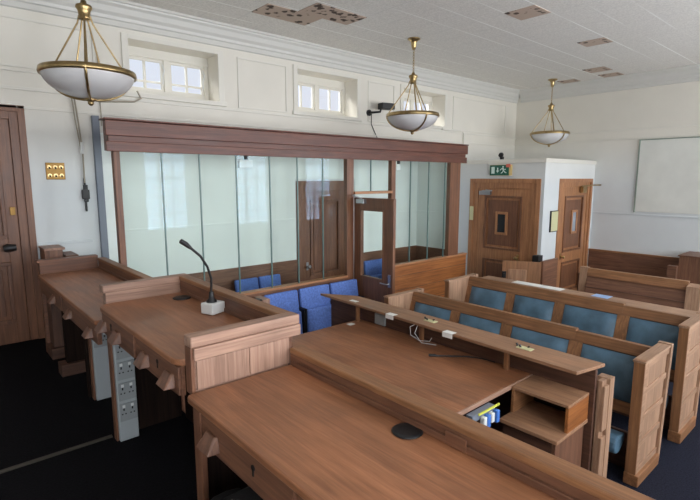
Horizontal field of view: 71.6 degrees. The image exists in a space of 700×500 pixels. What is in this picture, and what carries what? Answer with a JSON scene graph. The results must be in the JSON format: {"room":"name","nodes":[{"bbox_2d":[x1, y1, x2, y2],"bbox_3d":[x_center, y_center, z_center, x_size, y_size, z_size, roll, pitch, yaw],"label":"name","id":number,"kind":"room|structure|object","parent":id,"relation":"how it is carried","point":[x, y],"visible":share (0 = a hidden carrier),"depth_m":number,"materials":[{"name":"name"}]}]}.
{"room":"courtroom","nodes":[
{"label":"courtroom","id":0,"kind":"room"},
{"bbox_2d":[0,338,197,499],"bbox_3d":[-1.726,1.742,1.517,3.450,0.610,7.350,-7,11,-41],"label":"floor","id":1,"kind":"structure","parent":0,"point":[43,412],"depth_m":3.03,"materials":[{"name":"carpet"}]},
{"bbox_2d":[0,434,112,473],"bbox_3d":[-2.640,1.335,2.142,2.970,0.012,0.025,-7,11,-41],"label":"trim","id":2,"kind":"structure","parent":1,"relation":"on","point":[108,436],"depth_m":2.89,"materials":[{"name":"grey"}]},
{"bbox_2d":[38,244,78,258],"bbox_3d":[-2.942,0.437,4.960,0.290,0.962,0.320,-7,11,-41],"label":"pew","id":3,"kind":"object","parent":1,"relation":"on","point":[46,251],"visible":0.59,"depth_m":4.79,"materials":[{"name":"brown wood"}]},
{"bbox_2d":[88,333,110,400],"bbox_3d":[-1.863,0.756,3.613,0.129,0.725,0.097,-7,11,-41],"label":"socket trunking","id":4,"kind":"object","parent":1,"relation":"on","point":[98,354],"visible":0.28,"depth_m":3.60,"materials":[{"name":"grey plastic"}]},
{"bbox_2d":[35,254,185,412],"bbox_3d":[-2.054,0.916,4.040,0.620,1.496,2.025,-7,11,-41],"label":"desk","id":5,"kind":"object","parent":1,"relation":"on","point":[72,299],"visible":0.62,"depth_m":4.13,"materials":[{"name":"brown wood"}]},
{"bbox_2d":[94,273,300,499],"bbox_3d":[-0.923,1.054,2.758,0.620,1.598,1.370,-7,11,-41],"label":"desk","id":6,"kind":"object","parent":1,"relation":"on","point":[177,349],"visible":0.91,"depth_m":2.43,"materials":[{"name":"brown wood"}]},
{"bbox_2d":[107,336,138,441],"bbox_3d":[-1.421,0.840,3.049,0.129,0.725,0.097,-7,11,-41],"label":"socket trunking","id":7,"kind":"object","parent":6,"relation":"attached to","point":[121,366],"visible":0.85,"depth_m":3.02,"materials":[{"name":"grey plastic"}]},
{"bbox_2d":[179,239,224,314],"bbox_3d":[-0.812,0.148,2.676,0.092,0.438,0.236,5,10,30],"label":"desk microphone","id":8,"kind":"object","parent":6,"relation":"on","point":[212,306],"visible":1,"depth_m":2.72,"materials":[{"name":"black plastic"}]},
{"bbox_2d":[211,486,262,499],"bbox_3d":[-0.269,1.126,1.758,0.492,0.503,0.596,-7,11,-41],"label":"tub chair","id":9,"kind":"object","parent":1,"relation":"on","point":[247,493],"visible":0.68,"depth_m":1.86,"materials":[{"name":"black fabric"}]},
{"bbox_2d":[188,345,654,499],"bbox_3d":[0.440,1.356,1.234,0.620,1.448,2.756,-7,11,-41],"label":"desk","id":10,"kind":"object","parent":1,"relation":"on","point":[318,426],"visible":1,"depth_m":1.61,"materials":[{"name":"brown wood"}]},
{"bbox_2d":[0,5,516,259],"bbox_3d":[-1.064,-0.822,6.952,12.434,4.090,0.420,-7,11,-41],"label":"wall","id":11,"kind":"structure","parent":0,"point":[60,213],"depth_m":5.27,"materials":[{"name":"paint"}]},
{"bbox_2d":[0,68,37,73],"bbox_3d":[-4.052,-1.605,3.891,3.700,0.015,0.015,-7,11,-41],"label":"trim","id":12,"kind":"structure","parent":11,"relation":"attached to","point":[0,68],"depth_m":4.65,"materials":[{"name":"white paint"}]},
{"bbox_2d":[0,104,44,345],"bbox_3d":[-3.634,-0.169,4.473,1.250,2.360,0.137,-7,11,-41],"label":"door","id":13,"kind":"structure","parent":11,"relation":"in","point":[21,311],"depth_m":4.81,"materials":[{"name":"brown wood"}]},
{"bbox_2d":[0,14,94,69],"bbox_3d":[-3.451,-1.942,4.375,2.100,0.460,0.014,-7,11,-41],"label":"trim","id":14,"kind":"structure","parent":11,"relation":"attached to","point":[1,15],"depth_m":4.71,"materials":[{"name":"white paint"}]},
{"bbox_2d":[45,163,65,179],"bbox_3d":[-2.992,-0.801,4.935,0.170,0.170,0.039,-7,11,-41],"label":"switch plate","id":15,"kind":"object","parent":11,"relation":"attached to","point":[54,171],"visible":1,"depth_m":4.94,"materials":[{"name":"gold metal"}]},
{"bbox_2d":[38,239,92,245],"bbox_3d":[-2.967,-0.080,5.078,0.505,0.030,0.018,-7,11,-41],"label":"trim","id":16,"kind":"structure","parent":11,"relation":"attached to","point":[85,240],"depth_m":5.07,"materials":[{"name":"grey paint"}]},
{"bbox_2d":[71,98,89,210],"bbox_3d":[-2.811,-1.062,5.049,0.112,1.321,0.050,-7,11,-41],"label":"pull cord","id":17,"kind":"object","parent":11,"relation":"attached to","point":[85,192],"visible":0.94,"depth_m":5.07,"materials":[{"name":"beige plastic"}]},
{"bbox_2d":[91,115,108,258],"bbox_3d":[-2.686,-0.286,5.275,0.069,2.280,0.050,-7,11,-41],"label":"conduit","id":18,"kind":"object","parent":11,"relation":"attached to","point":[95,125],"visible":0.56,"depth_m":5.20,"materials":[{"name":"grey plastic"}]},
{"bbox_2d":[97,52,141,125],"bbox_3d":[-2.484,-1.711,5.241,0.441,0.750,0.037,-6,11,-37],"label":"rod","id":19,"kind":"object","parent":11,"relation":"attached to","point":[97,52],"visible":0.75,"depth_m":5.25,"materials":[{"name":"beige"}]},
{"bbox_2d":[120,32,226,106],"bbox_3d":[-2.126,-2.081,5.759,1.225,0.660,0.395,-7,11,-41],"label":"window","id":20,"kind":"structure","parent":11,"relation":"in","point":[165,60],"depth_m":5.82,"materials":[{"name":"white paint"}]},
{"bbox_2d":[107,218,295,231],"bbox_3d":[-1.725,-0.324,6.144,2.510,0.020,0.018,-7,11,-41],"label":"trim","id":21,"kind":"structure","parent":11,"relation":"attached to","point":[293,218],"depth_m":6.00,"materials":[{"name":"paint"}]},
{"bbox_2d":[0,104,514,146],"bbox_3d":[-0.921,-1.671,6.661,12.034,0.025,0.015,-7,11,-41],"label":"trim","id":22,"kind":"structure","parent":11,"relation":"attached to","point":[10,106],"depth_m":6.04,"materials":[{"name":"white paint"}]},
{"bbox_2d":[0,85,515,138],"bbox_3d":[-0.919,-1.847,6.633,12.034,0.030,0.020,-7,11,-41],"label":"trim","id":23,"kind":"structure","parent":11,"relation":"attached to","point":[1,86],"depth_m":6.12,"materials":[{"name":"white paint"}]},
{"bbox_2d":[0,0,519,102],"bbox_3d":[-0.881,-2.691,6.464,12.034,0.250,0.135,-7,11,-41],"label":"trim","id":24,"kind":"structure","parent":11,"relation":"attached to","point":[124,14],"depth_m":6.11,"materials":[{"name":"grey paint"}]},
{"bbox_2d":[237,57,287,112],"bbox_3d":[-1.142,-2.158,6.393,0.745,0.623,0.014,-7,11,-41],"label":"trim","id":25,"kind":"structure","parent":11,"relation":"attached to","point":[238,58],"depth_m":6.35,"materials":[{"name":"white paint"}]},
{"bbox_2d":[188,245,444,291],"bbox_3d":[-0.485,0.716,6.839,5.220,1.080,0.850,-7,11,-41],"label":"trim","id":26,"kind":"structure","parent":11,"relation":"attached to","point":[225,278],"depth_m":6.88,"materials":[{"name":"brown wood"}]},
{"bbox_2d":[296,181,343,281],"bbox_3d":[-0.363,0.056,7.420,1.090,2.205,0.122,-7,11,-41],"label":"door","id":27,"kind":"structure","parent":11,"relation":"in","point":[309,192],"depth_m":7.32,"materials":[{"name":"brown wood"}]},
{"bbox_2d":[292,64,361,120],"bbox_3d":[-0.424,-2.295,7.238,1.295,0.670,0.395,-7,11,-41],"label":"window","id":28,"kind":"structure","parent":11,"relation":"in","point":[315,83],"depth_m":7.30,"materials":[{"name":"white paint"}]},
{"bbox_2d":[366,102,394,137],"bbox_3d":[0.497,-1.994,7.692,0.393,0.639,0.282,-7,11,-41],"label":"security camera","id":29,"kind":"object","parent":11,"relation":"attached to","point":[381,106],"visible":0.91,"depth_m":7.62,"materials":[{"name":"black plastic"}]},
{"bbox_2d":[368,80,394,122],"bbox_3d":[0.509,-2.372,7.827,0.600,0.620,0.014,-7,11,-41],"label":"trim","id":30,"kind":"structure","parent":11,"relation":"attached to","point":[368,80],"depth_m":7.79,"materials":[{"name":"white paint"}]},
{"bbox_2d":[364,210,415,214],"bbox_3d":[0.623,-0.625,8.184,1.460,0.020,0.018,-7,11,-41],"label":"trim","id":31,"kind":"structure","parent":11,"relation":"attached to","point":[415,210],"depth_m":8.10,"materials":[{"name":"paint"}]},
{"bbox_2d":[400,84,447,128],"bbox_3d":[1.199,-2.509,8.647,1.295,0.660,0.395,-7,11,-41],"label":"window","id":32,"kind":"structure","parent":11,"relation":"in","point":[427,100],"depth_m":8.73,"materials":[{"name":"white paint"}]},
{"bbox_2d":[441,126,464,143],"bbox_3d":[1.936,-2.096,9.110,0.706,0.418,0.050,-7,11,-41],"label":"conduit pipe","id":33,"kind":"object","parent":11,"relation":"attached to","point":[443,127],"visible":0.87,"depth_m":9.13,"materials":[{"name":"white paint"}]},
{"bbox_2d":[452,96,505,135],"bbox_3d":[2.598,-2.641,9.641,1.800,0.620,0.014,-7,11,-41],"label":"trim","id":34,"kind":"structure","parent":11,"relation":"attached to","point":[453,96],"depth_m":9.56,"materials":[{"name":"white paint"}]},
{"bbox_2d":[126,0,699,89],"bbox_3d":[1.499,-2.467,3.757,12.434,0.100,7.750,-7,11,-41],"label":"ceiling","id":35,"kind":"structure","parent":0,"point":[472,39],"depth_m":6.12,"materials":[{"name":"paint"}]},
{"bbox_2d":[36,0,136,105],"bbox_3d":[-2.137,-1.808,3.916,0.724,1.251,0.724,-7,11,-41],"label":"pendant lamp","id":36,"kind":"object","parent":35,"relation":"hanging from","point":[92,82],"visible":1,"depth_m":3.81,"materials":[{"name":"white glass"}]},
{"bbox_2d":[252,3,366,25],"bbox_3d":[-0.453,-2.674,5.518,1.100,0.006,0.710,-7,11,-41],"label":"tile","id":37,"kind":"structure","parent":35,"relation":"attached to","point":[317,11],"depth_m":5.50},
{"bbox_2d":[386,37,439,134],"bbox_3d":[0.854,-2.200,6.566,0.724,1.251,0.724,-7,11,-41],"label":"pendant lamp","id":38,"kind":"object","parent":35,"relation":"hanging from","point":[412,121],"visible":1,"depth_m":6.44,"materials":[{"name":"white glass"}]},
{"bbox_2d":[505,5,550,19],"bbox_3d":[1.997,-2.665,5.457,0.360,0.006,0.363,-7,11,-41],"label":"tile","id":39,"kind":"structure","parent":35,"relation":"attached to","point":[532,11],"depth_m":5.43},
{"bbox_2d":[529,78,569,146],"bbox_3d":[3.821,-2.595,9.236,0.724,1.251,0.724,-7,11,-41],"label":"pendant lamp","id":40,"kind":"object","parent":35,"relation":"hanging from","point":[544,137],"visible":1,"depth_m":9.12,"materials":[{"name":"white glass"}]},
{"bbox_2d":[557,79,579,83],"bbox_3d":[4.196,-3.235,9.306,0.280,0.006,0.330,-7,11,-41],"label":"tile","id":41,"kind":"structure","parent":35,"relation":"attached to","point":[570,80],"depth_m":9.31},
{"bbox_2d":[578,37,612,46],"bbox_3d":[3.352,-2.840,6.637,0.310,0.006,0.350,-7,11,-41],"label":"tile","id":42,"kind":"structure","parent":35,"relation":"attached to","point":[603,40],"depth_m":6.64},
{"bbox_2d":[583,66,612,72],"bbox_3d":[4.242,-3.090,8.325,0.360,0.006,0.360,-7,11,-41],"label":"tile","id":43,"kind":"structure","parent":35,"relation":"attached to","point":[598,69],"depth_m":8.29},
{"bbox_2d":[598,72,623,77],"bbox_3d":[4.694,-3.150,8.731,0.300,0.006,0.340,-7,11,-41],"label":"tile","id":44,"kind":"structure","parent":35,"relation":"attached to","point":[614,73],"depth_m":8.69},
{"bbox_2d":[458,162,594,274],"bbox_3d":[3.430,-0.439,9.551,1.961,2.570,1.731,-7,11,-41],"label":"wall","id":45,"kind":"structure","parent":0,"point":[550,174],"depth_m":8.55,"materials":[{"name":"paint"}]},
{"bbox_2d":[490,164,511,175],"bbox_3d":[2.700,-1.434,8.695,0.061,0.200,0.420,-7,11,-41],"label":"exit sign","id":46,"kind":"object","parent":45,"relation":"attached to","point":[495,170],"visible":1,"depth_m":8.66,"materials":[{"name":"green plastic"}]},
{"bbox_2d":[467,179,540,277],"bbox_3d":[2.747,-0.171,8.850,0.152,2.235,1.410,-7,11,-41],"label":"door","id":47,"kind":"structure","parent":45,"relation":"in","point":[503,213],"depth_m":8.85,"materials":[{"name":"brown wood"}]},
{"bbox_2d":[461,158,546,163],"bbox_3d":[2.692,-1.589,8.716,0.015,0.070,1.746,-7,11,-41],"label":"trim","id":48,"kind":"structure","parent":45,"relation":"attached to","point":[533,160],"depth_m":8.59,"materials":[{"name":"white paint"}]},
{"bbox_2d":[549,210,558,231],"bbox_3d":[3.557,-0.501,8.470,0.260,0.370,0.029,-7,11,-41],"label":"framed notice","id":49,"kind":"object","parent":45,"relation":"attached to","point":[553,224],"visible":1,"depth_m":8.44,"materials":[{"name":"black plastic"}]},
{"bbox_2d":[547,158,595,163],"bbox_3d":[4.006,-1.589,8.717,1.961,0.070,0.015,-7,11,-41],"label":"trim","id":50,"kind":"structure","parent":45,"relation":"attached to","point":[551,160],"depth_m":8.63,"materials":[{"name":"white paint"}]},
{"bbox_2d":[555,179,600,290],"bbox_3d":[4.218,-0.202,9.058,1.403,2.235,0.214,-7,11,-41],"label":"door","id":51,"kind":"structure","parent":45,"relation":"in","point":[575,195],"depth_m":9.08,"materials":[{"name":"brown wood"}]},
{"bbox_2d":[514,81,699,256],"bbox_3d":[6.077,-0.983,8.040,0.150,4.090,7.350,-7,11,-41],"label":"wall","id":52,"kind":"structure","parent":0,"point":[679,103],"depth_m":9.05,"materials":[{"name":"paint"}]},
{"bbox_2d":[514,134,699,145],"bbox_3d":[6.015,-1.881,7.852,0.015,0.020,7.350,-7,11,-41],"label":"trim","id":53,"kind":"structure","parent":52,"relation":"attached to","point":[697,134],"depth_m":8.95,"materials":[{"name":"white paint"}]},
{"bbox_2d":[515,124,699,137],"bbox_3d":[6.015,-2.049,7.827,0.015,0.020,7.350,-7,11,-41],"label":"trim","id":54,"kind":"structure","parent":52,"relation":"attached to","point":[691,124],"depth_m":8.83,"materials":[{"name":"white paint"}]},
{"bbox_2d":[519,64,699,102],"bbox_3d":[6.003,-2.863,7.628,0.135,0.250,7.250,-7,11,-41],"label":"trim","id":55,"kind":"structure","parent":52,"relation":"attached to","point":[688,73],"depth_m":8.89,"materials":[{"name":"grey paint"}]},
{"bbox_2d":[593,212,699,218],"bbox_3d":[6.591,-0.424,7.402,0.018,0.030,5.600,-7,11,-41],"label":"trim","id":56,"kind":"structure","parent":52,"relation":"attached to","point":[593,212],"depth_m":8.77,"materials":[{"name":"grey paint"}]},
{"bbox_2d":[633,136,699,213],"bbox_3d":[5.902,-1.227,8.067,0.030,1.305,2.075,-7,11,-41],"label":"board","id":57,"kind":"object","parent":52,"relation":"attached to","point":[668,169],"visible":1,"depth_m":8.45,"materials":[{"name":"grey"}]},
{"bbox_2d":[606,382,699,499],"bbox_3d":[1.433,1.667,4.445,12.434,0.100,7.950,-7,11,-41],"label":"floor","id":58,"kind":"structure","parent":0,"point":[676,476],"depth_m":3.78,"materials":[{"name":"carpet"}]},
{"bbox_2d":[234,277,258,291],"bbox_3d":[-1.329,0.850,6.436,0.348,0.933,0.190,-7,11,-41],"label":"seat","id":59,"kind":"object","parent":58,"relation":"on","point":[250,283],"visible":0.08,"depth_m":6.40,"materials":[{"name":"blue fabric"}]},
{"bbox_2d":[254,296,269,303],"bbox_3d":[-1.023,0.992,5.454,0.190,0.931,0.200,-7,11,-41],"label":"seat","id":60,"kind":"object","parent":58,"relation":"on","point":[260,298],"visible":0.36,"depth_m":5.37,"materials":[{"name":"brown wood"}]},
{"bbox_2d":[258,274,280,288],"bbox_3d":[-1.062,0.816,6.668,0.348,0.933,0.190,-7,11,-41],"label":"seat","id":61,"kind":"object","parent":58,"relation":"on","point":[264,281],"visible":0.08,"depth_m":6.61,"materials":[{"name":"blue fabric"}]},
{"bbox_2d":[98,117,468,305],"bbox_3d":[0.071,-0.041,6.117,5.540,2.781,0.870,-7,11,-41],"label":"dock","id":62,"kind":"object","parent":58,"relation":"on","point":[120,134],"visible":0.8,"depth_m":6.08,"materials":[{"name":"brown wood"}]},
{"bbox_2d":[237,156,252,167],"bbox_3d":[-1.180,-1.002,5.470,0.170,0.160,0.070,-7,11,-41],"label":"box","id":63,"kind":"object","parent":62,"relation":"attached to","point":[245,163],"visible":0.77,"depth_m":5.45,"materials":[{"name":"white plastic"}]},
{"bbox_2d":[100,133,446,276],"bbox_3d":[-0.495,-0.102,6.729,5.220,2.730,0.820,-7,11,-41],"label":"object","id":64,"kind":"structure","parent":62,"relation":"attached to","point":[141,180],"depth_m":6.28,"materials":[{"name":"glass"}]},
{"bbox_2d":[396,161,400,170],"bbox_3d":[0.698,-1.244,7.102,0.100,0.160,0.070,-7,11,-41],"label":"box","id":65,"kind":"object","parent":62,"relation":"attached to","point":[398,165],"visible":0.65,"depth_m":7.08,"materials":[{"name":"white plastic"}]},
{"bbox_2d":[264,290,304,334],"bbox_3d":[-0.762,0.962,5.678,0.470,0.933,0.190,-7,11,-41],"label":"seat","id":66,"kind":"object","parent":58,"relation":"on","point":[287,300],"visible":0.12,"depth_m":5.70,"materials":[{"name":"blue fabric"}]},
{"bbox_2d":[298,284,330,332],"bbox_3d":[-0.401,0.916,5.991,0.470,0.933,0.190,-7,11,-41],"label":"seat","id":67,"kind":"object","parent":58,"relation":"on","point":[317,307],"visible":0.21,"depth_m":5.91,"materials":[{"name":"blue fabric"}]},
{"bbox_2d":[329,279,363,300],"bbox_3d":[-0.044,0.870,6.301,0.470,0.933,0.190,-7,11,-41],"label":"seat","id":68,"kind":"object","parent":58,"relation":"on","point":[347,287],"visible":0.17,"depth_m":6.27,"materials":[{"name":"blue fabric"}]},
{"bbox_2d":[363,258,381,278],"bbox_3d":[0.435,0.627,7.942,0.470,0.933,0.190,-7,11,-41],"label":"seat","id":69,"kind":"object","parent":58,"relation":"on","point":[373,268],"visible":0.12,"depth_m":7.87,"materials":[{"name":"blue fabric"}]},
{"bbox_2d":[292,293,614,477],"bbox_3d":[0.311,1.175,4.101,1.495,0.966,3.008,-7,11,-41],"label":"table","id":70,"kind":"object","parent":58,"relation":"on","point":[388,353],"depth_m":3.80,"materials":[{"name":"brown wood"}]},
{"bbox_2d":[375,313,385,325],"bbox_3d":[0.305,0.698,4.880,0.024,0.110,0.140,-7,11,-41],"label":"junction box","id":71,"kind":"object","parent":70,"relation":"on","point":[380,319],"visible":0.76,"depth_m":4.86,"materials":[{"name":"grey plastic"}]},
{"bbox_2d":[385,312,397,319],"bbox_3d":[0.395,0.630,4.614,0.064,0.042,0.100,-7,11,-41],"label":"paper slip","id":72,"kind":"object","parent":70,"relation":"on","point":[390,315],"visible":1,"depth_m":4.60,"materials":[{"name":"white paper"}]},
{"bbox_2d":[410,325,434,344],"bbox_3d":[0.646,0.755,4.351,0.262,0.164,0.063,7,11,40],"label":"cable loop","id":73,"kind":"object","parent":70,"relation":"on","point":[412,325],"visible":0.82,"depth_m":4.36,"materials":[{"name":"white plastic"}]},
{"bbox_2d":[424,317,437,322],"bbox_3d":[0.722,0.629,4.398,0.065,0.030,0.147,-7,11,-41],"label":"metal fitting","id":74,"kind":"object","parent":70,"relation":"on","point":[426,319],"visible":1,"depth_m":4.39,"materials":[{"name":"beige metal"}]},
{"bbox_2d":[442,330,455,338],"bbox_3d":[0.835,0.710,4.075,0.064,0.042,0.100,-7,11,-41],"label":"paper slip","id":75,"kind":"object","parent":70,"relation":"on","point":[448,334],"visible":1,"depth_m":4.06,"materials":[{"name":"white paper"}]},
{"bbox_2d":[429,354,494,362],"bbox_3d":[0.918,0.882,3.999,0.536,0.024,0.076,2,9,15],"label":"microphone","id":76,"kind":"object","parent":70,"relation":"on","point":[430,355],"visible":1,"depth_m":4.03,"materials":[{"name":"black plastic"}]},
{"bbox_2d":[516,342,533,350],"bbox_3d":[1.321,0.733,3.694,0.065,0.030,0.147,-7,11,-41],"label":"metal fitting","id":77,"kind":"object","parent":70,"relation":"on","point":[520,346],"visible":1,"depth_m":3.69,"materials":[{"name":"beige metal"}]},
{"bbox_2d":[383,288,673,487],"bbox_3d":[1.413,1.100,4.627,0.700,0.965,2.647,-7,11,-41],"label":"bench","id":78,"kind":"object","parent":58,"relation":"on","point":[641,372],"visible":0.58,"depth_m":3.87,"materials":[{"name":"brown wood"}]},
{"bbox_2d":[414,302,450,320],"bbox_3d":[0.866,0.798,5.337,0.132,0.347,0.496,-7,11,-41],"label":"cushion","id":79,"kind":"object","parent":78,"relation":"on","point":[439,311],"depth_m":5.31,"materials":[{"name":"blue fabric"}]},
{"bbox_2d":[459,313,500,333],"bbox_3d":[1.267,0.865,4.885,0.132,0.347,0.480,-7,11,-41],"label":"cushion","id":80,"kind":"object","parent":78,"relation":"on","point":[492,325],"depth_m":4.86,"materials":[{"name":"blue fabric"}]},
{"bbox_2d":[510,326,568,352],"bbox_3d":[1.683,0.935,4.417,0.132,0.347,0.540,-7,11,-41],"label":"cushion","id":81,"kind":"object","parent":78,"relation":"on","point":[557,342],"depth_m":4.39,"materials":[{"name":"blue fabric"}]},
{"bbox_2d":[580,344,635,402],"bbox_3d":[2.090,1.003,3.958,0.132,0.347,0.455,-7,11,-41],"label":"cushion","id":82,"kind":"object","parent":78,"relation":"on","point":[619,364],"depth_m":3.89,"materials":[{"name":"teal leather"}]},
{"bbox_2d":[609,429,624,453],"bbox_3d":[1.839,1.414,3.796,0.195,0.130,0.503,-7,11,-41],"label":"seat cushion","id":83,"kind":"object","parent":78,"relation":"on","point":[616,437],"depth_m":3.59,"materials":[{"name":"teal leather"}]},
{"bbox_2d":[502,255,557,286],"bbox_3d":[2.843,0.613,7.554,0.945,1.066,0.289,-1,9,-10],"label":"gate","id":84,"kind":"object","parent":58,"relation":"on","point":[538,271],"visible":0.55,"depth_m":7.47,"materials":[{"name":"brown wood"}]},
{"bbox_2d":[499,375,588,466],"bbox_3d":[1.356,1.372,3.430,0.460,0.773,0.417,-7,11,-41],"label":"shelf unit","id":85,"kind":"object","parent":58,"relation":"on","point":[549,416],"visible":0.81,"depth_m":3.36,"materials":[{"name":"brown wood"}]},
{"bbox_2d":[499,401,587,445],"bbox_3d":[1.356,1.195,3.403,0.460,0.025,0.417,-7,11,-41],"label":"shelf","id":86,"kind":"object","parent":85,"relation":"attached to","point":[543,420],"depth_m":3.36,"materials":[{"name":"brown wood"}]},
{"bbox_2d":[444,273,699,443],"bbox_3d":[2.229,0.972,5.238,0.900,1.037,2.554,-7,11,-41],"label":"bench","id":87,"kind":"object","parent":58,"relation":"on","point":[639,322],"visible":0.56,"depth_m":4.78,"materials":[{"name":"brown wood"}]},
{"bbox_2d":[469,286,505,309],"bbox_3d":[1.629,0.670,5.857,0.132,0.373,0.479,-7,11,-41],"label":"cushion","id":88,"kind":"object","parent":87,"relation":"on","point":[495,298],"depth_m":5.82,"materials":[{"name":"teal leather"}]},
{"bbox_2d":[512,295,554,320],"bbox_3d":[2.016,0.735,5.421,0.132,0.373,0.463,-7,11,-41],"label":"cushion","id":89,"kind":"object","parent":87,"relation":"on","point":[538,307],"depth_m":5.39,"materials":[{"name":"teal leather"}]},
{"bbox_2d":[512,281,563,290],"bbox_3d":[2.213,0.419,5.726,0.140,0.003,0.600,-7,11,-41],"label":"paper sheets","id":90,"kind":"object","parent":87,"relation":"on","point":[518,282],"visible":1,"depth_m":5.72,"materials":[{"name":"white paper"}]},
{"bbox_2d":[561,305,616,336],"bbox_3d":[2.417,0.801,4.969,0.132,0.373,0.521,-7,11,-41],"label":"cushion","id":91,"kind":"object","parent":87,"relation":"on","point":[587,318],"depth_m":4.93,"materials":[{"name":"blue fabric"}]},
{"bbox_2d":[591,294,612,298],"bbox_3d":[2.700,0.495,5.208,0.140,0.003,0.170,-7,11,-41],"label":"paper","id":92,"kind":"object","parent":87,"relation":"on","point":[594,295],"visible":1,"depth_m":5.19,"materials":[{"name":"blue paper"}]},
{"bbox_2d":[626,317,678,369],"bbox_3d":[2.810,0.867,4.526,0.132,0.373,0.439,-7,11,-41],"label":"cushion","id":93,"kind":"object","parent":87,"relation":"on","point":[641,330],"depth_m":4.52,"materials":[{"name":"teal leather"}]},
{"bbox_2d":[577,248,678,290],"bbox_3d":[5.093,0.509,8.908,0.465,0.876,1.610,-7,11,-41],"label":"bench","id":94,"kind":"object","parent":58,"relation":"on","point":[637,263],"visible":0.29,"depth_m":9.02,"materials":[{"name":"brown wood"}]},
{"bbox_2d":[578,266,699,311],"bbox_3d":[3.742,0.819,6.537,0.600,0.956,1.520,-7,11,-41],"label":"bench","id":95,"kind":"object","parent":58,"relation":"on","point":[677,293],"visible":0.47,"depth_m":6.55,"materials":[{"name":"brown wood"}]},
{"bbox_2d":[666,251,699,283],"bbox_3d":[5.839,0.597,7.868,0.730,1.006,1.060,-7,11,-41],"label":"pew block","id":96,"kind":"object","parent":58,"relation":"on","point":[688,269],"visible":0.48,"depth_m":7.87,"materials":[{"name":"brown wood"}]},
{"bbox_3d":[1.497,-0.363,8.458,0.080,2.740,0.819,-7,11,-41],"label":"wall partition","id":97,"kind":"structure","parent":0,"visible":0},
{"bbox_2d":[417,210,445,212],"bbox_3d":[1.457,-0.654,8.374,0.012,0.020,0.790,-7,11,-41],"label":"trim","id":98,"kind":"structure","parent":97,"relation":"attached to","point":[417,210],"depth_m":8.42,"materials":[{"name":"paint"}]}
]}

